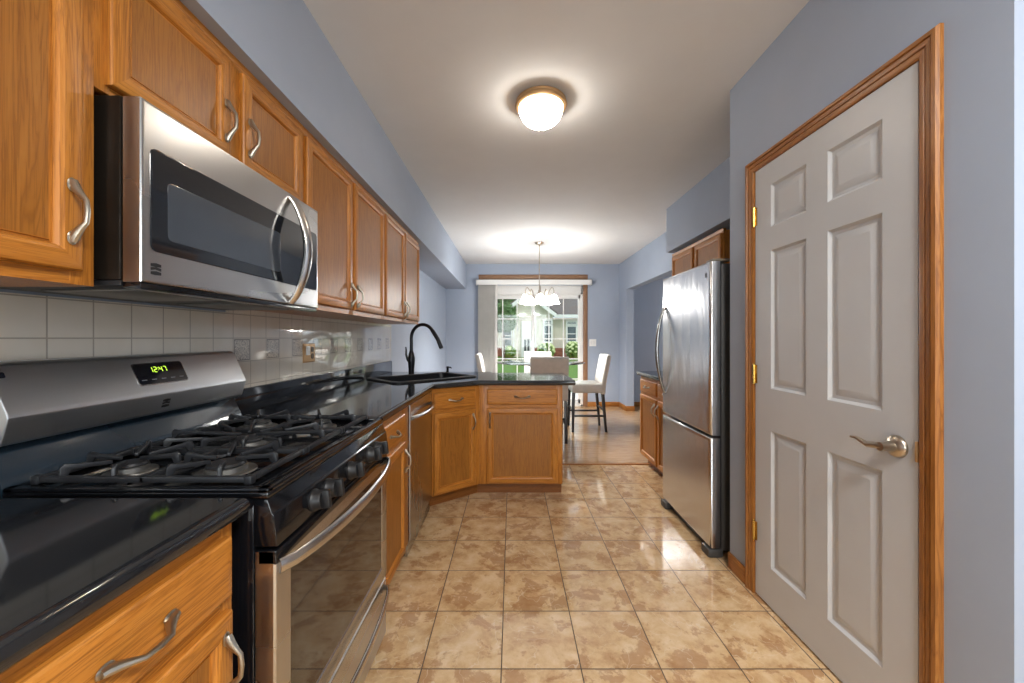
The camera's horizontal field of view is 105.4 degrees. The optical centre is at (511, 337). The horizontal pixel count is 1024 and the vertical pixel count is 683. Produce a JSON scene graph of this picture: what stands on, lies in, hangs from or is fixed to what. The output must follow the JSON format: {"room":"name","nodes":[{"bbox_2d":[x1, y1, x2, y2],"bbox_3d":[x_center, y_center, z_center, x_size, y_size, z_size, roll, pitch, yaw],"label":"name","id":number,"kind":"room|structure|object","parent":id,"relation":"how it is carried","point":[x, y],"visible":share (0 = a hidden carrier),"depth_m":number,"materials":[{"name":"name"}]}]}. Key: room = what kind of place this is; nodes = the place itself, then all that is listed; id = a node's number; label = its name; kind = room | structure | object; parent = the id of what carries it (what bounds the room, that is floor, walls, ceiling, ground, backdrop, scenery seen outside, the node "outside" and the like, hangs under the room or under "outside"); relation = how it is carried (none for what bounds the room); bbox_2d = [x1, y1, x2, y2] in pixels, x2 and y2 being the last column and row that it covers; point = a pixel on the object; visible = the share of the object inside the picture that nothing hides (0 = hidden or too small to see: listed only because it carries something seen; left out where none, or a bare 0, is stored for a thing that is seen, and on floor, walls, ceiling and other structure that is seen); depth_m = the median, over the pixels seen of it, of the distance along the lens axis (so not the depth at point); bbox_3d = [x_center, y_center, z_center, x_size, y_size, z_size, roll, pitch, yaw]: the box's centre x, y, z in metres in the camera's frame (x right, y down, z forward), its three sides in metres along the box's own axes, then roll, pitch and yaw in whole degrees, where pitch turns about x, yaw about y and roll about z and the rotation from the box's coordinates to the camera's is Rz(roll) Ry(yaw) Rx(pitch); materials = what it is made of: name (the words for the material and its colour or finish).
{"room":"kitchen","nodes":[
{"label":"kitchen","id":0,"kind":"room"},
{"bbox_2d":[0,269,445,371],"bbox_3d":[-1.260,-0.050,2.055,0.120,2.588,10.350,0,0,0],"label":"wall","id":1,"kind":"structure","parent":0,"point":[432,296],"depth_m":5.29,"materials":[{"name":"blue paint"}]},
{"bbox_2d":[0,0,93,286],"bbox_3d":[-1.012,-0.498,0.591,0.373,0.781,0.462,0,0,0],"label":"upper cabinet","id":2,"kind":"object","parent":1,"relation":"attached to","point":[47,46],"visible":1,"depth_m":0.73,"materials":[{"name":"brown wood"}]},
{"bbox_2d":[0,292,390,387],"bbox_3d":[-1.195,0.048,2.075,0.008,0.352,3.550,0,0,0],"label":"tile backsplash","id":3,"kind":"structure","parent":1,"relation":"attached to","point":[267,347],"depth_m":1.43,"materials":[{"name":"white tile"}]},
{"bbox_2d":[303,343,314,362],"bbox_3d":[-1.183,0.087,2.285,0.017,0.110,0.132,0,0,0],"label":"outlet plate","id":4,"kind":"object","parent":3,"relation":"attached to","point":[309,348],"visible":1,"depth_m":2.27,"materials":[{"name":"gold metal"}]},
{"bbox_2d":[306,346,309,354],"bbox_3d":[-1.179,0.073,2.256,0.011,0.052,0.030,0,0,0],"label":"switch","id":5,"kind":"object","parent":4,"relation":"attached to","point":[307,347],"depth_m":2.25,"materials":[{"name":"white plastic"}]},
{"bbox_2d":[94,0,302,201],"bbox_3d":[-1.012,-0.710,1.227,0.373,0.358,0.810,0,0,0],"label":"upper cabinet","id":6,"kind":"object","parent":1,"relation":"attached to","point":[159,52],"visible":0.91,"depth_m":1.07,"materials":[{"name":"brown wood"}]},
{"bbox_2d":[0,95,317,311],"bbox_3d":[-0.956,-0.316,1.225,0.468,0.416,0.770,0,0,0],"label":"microwave","id":7,"kind":"object","parent":6,"relation":"attached to","point":[179,220],"visible":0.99,"depth_m":0.96,"materials":[{"name":"silver metal"}]},
{"bbox_2d":[255,126,383,318],"bbox_3d":[-1.012,-0.508,2.147,0.373,0.761,1.030,0,0,0],"label":"upper cabinet","id":8,"kind":"object","parent":1,"relation":"attached to","point":[350,219],"visible":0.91,"depth_m":2.02,"materials":[{"name":"brown wood"}]},
{"bbox_2d":[339,208,418,323],"bbox_3d":[-1.012,-0.508,3.161,0.373,0.761,0.998,0,0,0],"label":"upper cabinet","id":9,"kind":"object","parent":1,"relation":"attached to","point":[401,250],"visible":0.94,"depth_m":3.03,"materials":[{"name":"brown wood"}]},
{"bbox_2d":[180,0,465,288],"bbox_3d":[-1.016,-1.117,2.045,0.368,0.454,10.090,0,0,0],"label":"soffit","id":10,"kind":"structure","parent":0,"point":[281,43],"depth_m":1.76,"materials":[{"name":"blue paint"}]},
{"bbox_2d":[303,0,809,263],"bbox_3d":[1.640,-1.404,2.055,5.920,0.120,10.350,0,0,0],"label":"ceiling","id":11,"kind":"structure","parent":0,"point":[646,85],"depth_m":2.21,"materials":[{"name":"paint"}]},
{"bbox_2d":[519,242,559,305],"bbox_3d":[0.385,-0.906,5.480,0.571,0.875,0.552,0,0,0],"label":"chandelier","id":12,"kind":"object","parent":11,"relation":"hanging from","point":[526,300],"visible":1,"depth_m":5.43,"materials":[{"name":"white glass"}]},
{"bbox_2d":[515,85,566,129],"bbox_3d":[0.164,-1.260,2.210,0.294,0.168,0.294,0,0,0],"label":"ceiling lamp","id":13,"kind":"object","parent":11,"relation":"attached to","point":[541,107],"visible":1,"depth_m":2.13,"materials":[{"name":"white glass"}]},
{"bbox_2d":[446,264,671,401],"bbox_3d":[1.700,-0.050,7.160,5.800,2.588,0.140,0,0,0],"label":"wall","id":14,"kind":"structure","parent":0,"point":[603,294],"depth_m":7.09,"materials":[{"name":"blue paint"}]},
{"bbox_2d":[479,275,587,279],"bbox_3d":[0.385,-1.105,7.075,1.980,0.087,0.030,0,0,0],"label":"trim","id":15,"kind":"structure","parent":14,"relation":"attached to","point":[481,277],"depth_m":7.07,"materials":[{"name":"wood"}]},
{"bbox_2d":[476,280,591,372],"bbox_3d":[0.393,0.082,7.022,2.075,2.245,0.134,0,0,0],"label":"vertical blind","id":16,"kind":"object","parent":14,"relation":"attached to","point":[487,289],"visible":0.8,"depth_m":6.99,"materials":[{"name":"white plastic"}]},
{"bbox_2d":[497,285,582,405],"bbox_3d":[0.385,0.144,7.143,1.810,2.200,0.135,0,0,0],"label":"door","id":17,"kind":"structure","parent":14,"relation":"in","point":[563,292],"depth_m":7.09,"materials":[{"name":"white plastic"}]},
{"bbox_2d":[583,285,587,406],"bbox_3d":[1.331,0.091,7.081,0.082,2.305,0.018,0,0,0],"label":"trim","id":18,"kind":"structure","parent":14,"relation":"attached to","point":[585,287],"depth_m":7.07,"materials":[{"name":"wood"}]},
{"bbox_2d":[589,339,595,345],"bbox_3d":[1.468,0.086,7.085,0.124,0.128,0.011,0,0,0],"label":"light switch","id":19,"kind":"object","parent":14,"relation":"attached to","point":[592,342],"visible":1,"depth_m":7.08,"materials":[{"name":"white plastic"}]},
{"bbox_2d":[588,402,618,406],"bbox_3d":[1.661,1.202,7.083,0.578,0.085,0.014,0,0,0],"label":"baseboard","id":20,"kind":"structure","parent":14,"relation":"attached to","point":[590,404],"depth_m":7.08,"materials":[{"name":"brown wood"}]},
{"bbox_2d":[364,406,842,682],"bbox_3d":[1.640,1.304,2.055,5.920,0.120,10.350,0,0,0],"label":"floor","id":21,"kind":"structure","parent":0,"point":[594,580],"depth_m":1.88,"materials":[{"name":"beige tile"}]},
{"bbox_2d":[0,523,244,682],"bbox_3d":[-0.854,0.807,0.580,0.656,0.873,0.460,0,0,0],"label":"base cabinet","id":22,"kind":"object","parent":21,"relation":"on","point":[175,625],"visible":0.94,"depth_m":0.63,"materials":[{"name":"brown wood"}]},
{"bbox_2d":[0,498,249,673],"bbox_3d":[-0.875,0.297,0.559,0.649,0.146,0.518,0,0,0],"label":"countertop","id":23,"kind":"structure","parent":22,"relation":"on","point":[63,560],"depth_m":0.61,"materials":[{"name":"stone"}]},
{"bbox_2d":[0,351,390,682],"bbox_3d":[-0.818,0.648,1.228,0.744,1.192,0.760,0,0,0],"label":"gas range","id":24,"kind":"object","parent":21,"relation":"on","point":[310,591],"visible":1,"depth_m":1.03,"materials":[{"name":"black metal"}]},
{"bbox_2d":[40,399,224,438],"bbox_3d":[-1.135,0.233,1.238,0.014,0.018,0.620,0,0,0],"label":"vent","id":25,"kind":"object","parent":24,"relation":"in","point":[109,425],"depth_m":1.17,"materials":[{"name":"metal"}]},
{"bbox_2d":[3,418,382,497],"bbox_3d":[-0.820,0.339,1.228,0.580,0.023,0.760,0,0,0],"label":"cooktop","id":26,"kind":"object","parent":24,"relation":"in","point":[276,481],"depth_m":0.97,"materials":[{"name":"black metal"}]},
{"bbox_2d":[255,454,390,682],"bbox_3d":[-0.503,0.719,1.228,0.114,0.507,0.754,0,0,0],"label":"oven","id":27,"kind":"object","parent":24,"relation":"in","point":[315,589],"depth_m":1.05,"materials":[{"name":"silver metal"}]},
{"bbox_2d":[383,406,411,584],"bbox_3d":[-0.854,0.807,1.903,0.656,0.873,0.565,0,0,0],"label":"base cabinet","id":28,"kind":"object","parent":21,"relation":"on","point":[396,427],"visible":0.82,"depth_m":1.94,"materials":[{"name":"brown wood"}]},
{"bbox_2d":[403,391,434,556],"bbox_3d":[-0.846,0.802,2.495,0.668,0.860,0.606,0,0,0],"label":"dishwasher","id":29,"kind":"object","parent":21,"relation":"on","point":[420,411],"visible":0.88,"depth_m":2.41,"materials":[{"name":"silver metal"}]},
{"bbox_2d":[430,385,479,505],"bbox_3d":[-0.484,0.807,3.046,0.438,0.873,0.356,0,0,-38],"label":"base cabinet","id":30,"kind":"object","parent":21,"relation":"on","point":[456,411],"visible":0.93,"depth_m":2.93,"materials":[{"name":"brown wood"}]},
{"bbox_2d":[475,353,484,371],"bbox_3d":[-0.239,0.732,5.520,0.518,1.025,0.450,0,0,0],"label":"counter chair","id":31,"kind":"object","parent":21,"relation":"on","point":[479,358],"visible":0.14,"depth_m":5.30,"materials":[{"name":"fabric"}]},
{"bbox_2d":[477,385,561,492],"bbox_3d":[0.059,0.807,3.342,0.676,0.873,0.656,0,0,0],"label":"base cabinet","id":32,"kind":"object","parent":21,"relation":"on","point":[521,425],"visible":0.94,"depth_m":3.06,"materials":[{"name":"brown wood"}]},
{"bbox_2d":[233,361,575,421],"bbox_3d":[-0.352,0.297,2.731,1.694,0.146,2.198,0,0,0],"label":"countertop","id":33,"kind":"structure","parent":32,"relation":"on","point":[334,392],"depth_m":2.24,"materials":[{"name":"stone"}]},
{"bbox_2d":[366,372,475,383],"bbox_3d":[-0.735,0.419,3.225,0.770,0.202,0.510,0,0,-45],"label":"sink","id":34,"kind":"object","parent":33,"relation":"in","point":[422,377],"visible":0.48,"depth_m":3.31,"materials":[{"name":"black metal"}]},
{"bbox_2d":[405,323,442,373],"bbox_3d":[-0.777,0.099,3.419,0.388,0.463,0.064,0,0,23],"label":"faucet","id":35,"kind":"object","parent":33,"relation":"on","point":[410,358],"visible":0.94,"depth_m":3.44,"materials":[{"name":"black metal"}]},
{"bbox_2d":[524,351,551,372],"bbox_3d":[0.420,0.732,6.159,0.450,1.025,0.518,0,0,0],"label":"counter chair","id":36,"kind":"object","parent":21,"relation":"on","point":[527,354],"visible":0.1,"depth_m":6.35,"materials":[{"name":"fabric"}]},
{"bbox_2d":[496,360,584,365],"bbox_3d":[0.400,0.790,5.500,1.240,0.907,1.240,0,0,0],"label":"dining table","id":37,"kind":"object","parent":21,"relation":"on","point":[506,362],"visible":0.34,"depth_m":5.37,"materials":[{"name":"clear glass"}]},
{"bbox_2d":[530,357,568,443],"bbox_3d":[0.440,0.732,4.791,0.450,1.025,0.518,0,0,0],"label":"counter chair","id":38,"kind":"object","parent":21,"relation":"on","point":[537,364],"visible":0.37,"depth_m":4.55,"materials":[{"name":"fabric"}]},
{"bbox_2d":[567,353,610,431],"bbox_3d":[1.049,0.732,5.360,0.518,1.025,0.450,0,0,0],"label":"counter chair","id":39,"kind":"object","parent":21,"relation":"on","point":[596,386],"visible":0.94,"depth_m":5.15,"materials":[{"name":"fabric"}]},
{"bbox_2d":[562,463,649,464],"bbox_3d":[1.177,1.240,3.840,1.545,0.008,0.044,0,0,0],"label":"trim","id":40,"kind":"structure","parent":21,"relation":"on","point":[562,463],"depth_m":3.83,"materials":[{"name":"brown wood"}]},
{"bbox_2d":[640,376,666,475],"bbox_3d":[1.580,0.807,3.420,0.701,0.873,0.940,0,0,0],"label":"base cabinet","id":41,"kind":"object","parent":21,"relation":"on","point":[651,395],"visible":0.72,"depth_m":3.55,"materials":[{"name":"brown wood"}]},
{"bbox_2d":[636,371,662,380],"bbox_3d":[1.599,0.350,3.425,0.699,0.040,0.990,0,0,0],"label":"countertop","id":42,"kind":"structure","parent":41,"relation":"on","point":[653,375],"depth_m":3.63,"materials":[{"name":"stone"}]},
{"bbox_2d":[655,258,729,557],"bbox_3d":[1.473,0.396,2.555,0.854,1.696,0.708,0,0,0],"label":"refrigerator","id":43,"kind":"object","parent":21,"relation":"on","point":[695,314],"visible":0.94,"depth_m":2.35,"materials":[{"name":"silver metal"}]},
{"bbox_2d":[619,232,673,405],"bbox_3d":[2.015,-0.050,4.555,0.130,2.588,5.070,0,0,0],"label":"wall","id":44,"kind":"structure","parent":0,"point":[651,263],"depth_m":6.65,"materials":[{"name":"blue paint"}]},
{"bbox_2d":[619,402,625,410],"bbox_3d":[1.943,1.202,6.856,0.014,0.085,0.440,0,0,0],"label":"baseboard","id":45,"kind":"structure","parent":44,"relation":"attached to","point":[621,405],"depth_m":6.83,"materials":[{"name":"brown wood"}]},
{"bbox_2d":[626,406,634,410],"bbox_3d":[2.015,1.202,6.643,0.158,0.085,0.014,0,0,0],"label":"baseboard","id":46,"kind":"structure","parent":44,"relation":"attached to","point":[628,408],"depth_m":6.64,"materials":[{"name":"brown wood"}]},
{"bbox_2d":[672,228,729,275],"bbox_3d":[1.792,-0.658,3.535,0.312,0.404,0.970,0,0,0],"label":"upper cabinet","id":47,"kind":"object","parent":44,"relation":"attached to","point":[717,244],"visible":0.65,"depth_m":3.36,"materials":[{"name":"brown wood"}]},
{"bbox_2d":[666,157,729,252],"bbox_3d":[1.781,-1.116,3.095,0.338,0.456,1.950,0,0,0],"label":"wall","id":48,"kind":"structure","parent":0,"point":[704,210],"depth_m":3.33,"materials":[{"name":"blue paint"}]},
{"bbox_2d":[730,0,1023,682],"bbox_3d":[1.633,-0.050,1.520,0.895,2.588,1.200,0,0,0],"label":"wall","id":49,"kind":"structure","parent":0,"point":[829,47],"depth_m":1.02,"materials":[{"name":"blue paint"}]},
{"bbox_2d":[728,552,744,583],"bbox_3d":[1.178,1.202,2.041,0.014,0.085,0.158,0,0,0],"label":"baseboard","id":50,"kind":"structure","parent":49,"relation":"attached to","point":[734,564],"depth_m":2.03,"materials":[{"name":"brown wood"}]},
{"bbox_2d":[752,61,918,682],"bbox_3d":[1.169,0.213,1.522,0.095,2.037,0.779,0,0,0],"label":"door","id":51,"kind":"structure","parent":49,"relation":"in","point":[835,530],"depth_m":1.40,"materials":[{"name":"white paint"}]},
{"bbox_2d":[745,27,933,593],"bbox_3d":[1.236,0.190,1.514,0.138,2.109,0.888,0,0,0],"label":"door frame","id":52,"kind":"structure","parent":49,"relation":"attached to","point":[749,175],"depth_m":1.90,"materials":[{"name":"brown wood"}]},
{"bbox_2d":[919,23,943,682],"bbox_3d":[1.176,0.190,1.099,0.018,2.109,0.058,0,0,0],"label":"door frame","id":53,"kind":"structure","parent":49,"relation":"in","point":[931,59],"depth_m":1.08,"materials":[{"name":"brown wood"}]},
{"label":"outside","id":54,"kind":"structure","parent":0,"visible":0},
{"bbox_2d":[497,356,577,379],"bbox_3d":[5.000,1.224,33.695,70.000,0.360,52.610,0,0,0],"label":"lawn","id":55,"kind":"structure","parent":54,"point":[573,369],"depth_m":16.00,"materials":[{"name":"green plant"}]},
{"bbox_2d":[497,299,514,304],"bbox_3d":[-1.266,-2.805,36.047,7.374,7.700,7.296,0,0,0],"label":"tree","id":56,"kind":"object","parent":55,"relation":"on","point":[498,300],"visible":0.05,"depth_m":33.57,"materials":[{"name":"green plant"}]},
{"bbox_2d":[497,301,518,360],"bbox_3d":[-0.411,-0.246,17.999,1.531,2.943,1.515,0,0,0],"label":"tree","id":57,"kind":"object","parent":55,"relation":"on","point":[509,311],"visible":0.69,"depth_m":17.70,"materials":[{"name":"green plant"}]},
{"bbox_2d":[505,345,516,357],"bbox_3d":[-0.172,0.781,21.486,0.847,0.787,0.862,0,0,0],"label":"shrub","id":58,"kind":"object","parent":55,"relation":"on","point":[510,352],"visible":0.86,"depth_m":21.27,"materials":[{"name":"green plant"}]},
{"bbox_2d":[497,299,577,356],"bbox_3d":[1.579,-0.925,25.825,15.795,4.017,8.350,0,0,0],"label":"house","id":59,"kind":"structure","parent":55,"relation":"on","point":[570,305],"depth_m":22.00,"materials":[{"name":"beige"}]},
{"bbox_2d":[537,342,555,355],"bbox_3d":[1.860,0.695,21.313,1.044,0.925,1.065,0,0,0],"label":"shrub","id":60,"kind":"object","parent":55,"relation":"on","point":[543,346],"visible":0.6,"depth_m":21.03,"materials":[{"name":"green plant"}]},
{"bbox_2d":[565,341,577,357],"bbox_3d":[3.302,0.667,21.101,0.950,1.014,0.934,0,0,0],"label":"shrub","id":61,"kind":"object","parent":55,"relation":"on","point":[571,348],"visible":0.91,"depth_m":20.88,"materials":[{"name":"green plant"}]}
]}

